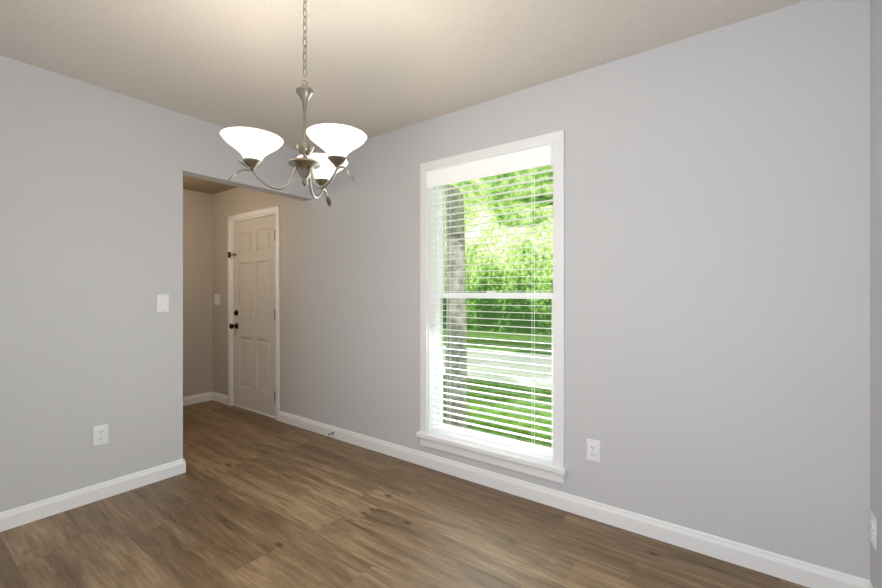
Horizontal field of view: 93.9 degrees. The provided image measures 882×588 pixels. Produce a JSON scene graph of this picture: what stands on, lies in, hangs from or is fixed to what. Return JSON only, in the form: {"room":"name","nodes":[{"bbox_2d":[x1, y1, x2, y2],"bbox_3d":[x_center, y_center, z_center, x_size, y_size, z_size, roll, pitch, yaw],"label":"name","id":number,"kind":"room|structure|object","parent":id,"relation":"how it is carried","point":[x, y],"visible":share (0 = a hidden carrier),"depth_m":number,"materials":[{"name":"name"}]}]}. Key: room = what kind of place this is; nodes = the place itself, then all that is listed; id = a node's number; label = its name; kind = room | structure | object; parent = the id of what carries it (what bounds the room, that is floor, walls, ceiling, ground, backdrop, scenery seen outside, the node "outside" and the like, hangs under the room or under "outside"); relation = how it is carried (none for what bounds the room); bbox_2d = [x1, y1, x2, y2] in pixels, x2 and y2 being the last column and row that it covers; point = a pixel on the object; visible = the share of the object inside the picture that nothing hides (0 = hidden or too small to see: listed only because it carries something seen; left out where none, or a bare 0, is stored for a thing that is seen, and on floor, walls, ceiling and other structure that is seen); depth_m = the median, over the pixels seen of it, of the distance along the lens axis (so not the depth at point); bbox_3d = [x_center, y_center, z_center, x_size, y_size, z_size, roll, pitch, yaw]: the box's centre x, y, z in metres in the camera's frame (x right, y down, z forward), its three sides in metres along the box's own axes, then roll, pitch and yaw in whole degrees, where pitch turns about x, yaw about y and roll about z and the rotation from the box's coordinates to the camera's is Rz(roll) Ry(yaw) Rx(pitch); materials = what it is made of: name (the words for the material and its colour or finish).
{"room":"dining room","nodes":[
{"label":"dining room","id":0,"kind":"room"},
{"bbox_2d":[0,55,312,511],"bbox_3d":[-2.071,-0.005,2.407,0.120,2.410,3.060,0,0,36],"label":"wall","id":1,"kind":"structure","parent":0,"point":[91,223],"depth_m":2.38,"materials":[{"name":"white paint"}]},
{"bbox_2d":[0,458,185,531],"bbox_3d":[-2.222,1.152,2.086,0.013,0.094,1.704,0,0,36],"label":"baseboard","id":2,"kind":"structure","parent":1,"relation":"attached to","point":[15,517],"depth_m":2.35,"materials":[{"name":"white wood"}]},
{"bbox_2d":[93,424,107,446],"bbox_3d":[-1.989,0.825,2.409,0.009,0.115,0.070,0,0,36],"label":"electrical outlet","id":3,"kind":"object","parent":1,"relation":"attached to","point":[100,434],"visible":1,"depth_m":2.40,"materials":[{"name":"white plastic"}]},
{"bbox_2d":[157,294,168,311],"bbox_3d":[-1.800,0.060,2.668,0.010,0.115,0.070,0,0,36],"label":"light switch","id":4,"kind":"object","parent":1,"relation":"attached to","point":[162,302],"visible":1,"depth_m":2.67,"materials":[{"name":"white plastic"}]},
{"bbox_2d":[183,189,212,396],"bbox_3d":[-3.535,-0.005,3.470,0.120,2.410,3.060,0,0,36],"label":"wall","id":5,"kind":"structure","parent":0,"point":[197,292],"depth_m":4.54,"materials":[{"name":"grey paint"}]},
{"bbox_2d":[183,392,211,405],"bbox_3d":[-3.393,1.152,3.553,0.014,0.094,2.760,0,0,36],"label":"baseboard","id":6,"kind":"structure","parent":5,"relation":"attached to","point":[198,398],"depth_m":4.53,"materials":[{"name":"white wood"}]},
{"bbox_2d":[0,0,806,193],"bbox_3d":[-1.318,-1.220,1.959,5.845,0.180,3.220,0,0,36],"label":"ceiling","id":7,"kind":"structure","parent":0,"point":[376,67],"depth_m":2.02,"materials":[{"name":"paint"}]},
{"bbox_2d":[220,0,366,205],"bbox_3d":[-0.469,-0.792,1.494,0.471,0.835,0.509,0,0,36],"label":"chandelier","id":8,"kind":"object","parent":7,"relation":"hanging from","point":[336,143],"visible":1,"depth_m":1.42,"materials":[{"name":"white glass"}]},
{"bbox_2d":[0,400,808,587],"bbox_3d":[-1.318,1.250,1.959,5.845,0.100,3.220,0,0,36],"label":"floor","id":9,"kind":"structure","parent":0,"point":[248,499],"depth_m":2.06,"materials":[{"name":"brown wood"}]},
{"bbox_2d":[213,0,869,579],"bbox_3d":[-0.419,-0.005,3.196,5.845,2.410,0.160,0,0,36],"label":"wall","id":10,"kind":"structure","parent":0,"point":[717,282],"depth_m":1.96,"materials":[{"name":"paint"}]},
{"bbox_2d":[214,294,219,304],"bbox_3d":[-2.507,0.060,4.605,0.116,0.115,0.015,0,0,36],"label":"light switch","id":11,"kind":"object","parent":10,"relation":"attached to","point":[217,299],"visible":1,"depth_m":4.60,"materials":[{"name":"white plastic"}]},
{"bbox_2d":[212,392,227,404],"bbox_3d":[-2.437,1.152,4.555,0.330,0.094,0.013,0,0,36],"label":"baseboard","id":12,"kind":"structure","parent":10,"relation":"attached to","point":[217,397],"depth_m":4.55,"materials":[{"name":"white wood"}]},
{"bbox_2d":[228,206,279,420],"bbox_3d":[-1.882,0.181,4.219,0.947,2.035,0.224,0,0,36],"label":"entry door","id":13,"kind":"structure","parent":10,"relation":"in","point":[253,311],"depth_m":4.17,"materials":[{"name":"white paint"}]},
{"bbox_2d":[416,130,566,483],"bbox_3d":[0.310,0.072,2.638,1.052,1.964,0.205,0,0,36],"label":"window","id":14,"kind":"structure","parent":10,"relation":"in","point":[554,469],"depth_m":2.63,"materials":[{"name":"white"}]},
{"bbox_2d":[427,145,552,457],"bbox_3d":[0.285,0.049,2.603,0.876,1.778,0.087,0,0,36],"label":"window blinds","id":15,"kind":"object","parent":14,"relation":"attached to","point":[534,158],"visible":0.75,"depth_m":2.57,"materials":[{"name":"white plastic"}]},
{"bbox_2d":[279,411,859,587],"bbox_3d":[0.064,1.152,2.738,3.925,0.094,0.013,0,0,36],"label":"baseboard","id":16,"kind":"structure","parent":10,"relation":"attached to","point":[800,572],"depth_m":2.12,"materials":[{"name":"white wood"}]},
{"bbox_2d":[587,438,599,462],"bbox_3d":[0.812,0.835,2.197,0.070,0.115,0.009,0,0,36],"label":"electrical outlet","id":17,"kind":"object","parent":10,"relation":"attached to","point":[593,450],"visible":1,"depth_m":2.19,"materials":[{"name":"white plastic"}]},
{"bbox_2d":[870,0,881,587],"bbox_3d":[0.805,-0.005,0.317,0.120,2.410,3.060,0,0,36],"label":"wall","id":18,"kind":"structure","parent":0,"point":[876,273],"depth_m":1.51,"materials":[{"name":"white paint"}]},
{"bbox_2d":[860,578,872,587],"bbox_3d":[0.839,1.152,0.477,0.014,0.094,2.700,0,0,36],"label":"baseboard","id":19,"kind":"structure","parent":18,"relation":"attached to","point":[864,583],"depth_m":1.59,"materials":[{"name":"white wood"}]},
{"bbox_2d":[870,511,876,549],"bbox_3d":[1.611,0.880,1.537,0.009,0.115,0.070,0,0,36],"label":"electrical outlet","id":20,"kind":"object","parent":18,"relation":"attached to","point":[873,529],"visible":1,"depth_m":1.52,"materials":[{"name":"white plastic"}]},
{"label":"outside","id":21,"kind":"structure","parent":0,"visible":0},
{"bbox_2d":[443,330,551,447],"bbox_3d":[8.422,1.700,20.099,70.000,0.100,37.579,0,0,36],"label":"ground","id":22,"kind":"structure","parent":21,"point":[512,387],"depth_m":6.50,"materials":[{"name":"green plant"}]},
{"bbox_2d":[444,165,552,428],"bbox_3d":[1.357,-2.192,5.705,8.397,7.795,5.874,0,0,36],"label":"tree","id":23,"kind":"object","parent":22,"relation":"on","point":[461,309],"depth_m":4.32,"materials":[{"name":"green plant"}]},
{"bbox_2d":[443,345,551,387],"bbox_3d":[1.098,1.639,10.018,70.000,0.019,3.700,0,0,36],"label":"street","id":24,"kind":"structure","parent":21,"point":[506,371],"depth_m":9.26,"materials":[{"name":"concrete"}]},
{"bbox_2d":[443,197,552,334],"bbox_3d":[5.418,-6.575,15.964,70.000,16.450,0.200,0,0,36],"label":"bushes","id":25,"kind":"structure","parent":21,"point":[520,285],"depth_m":17.73,"materials":[{"name":"green plant"}]}
]}

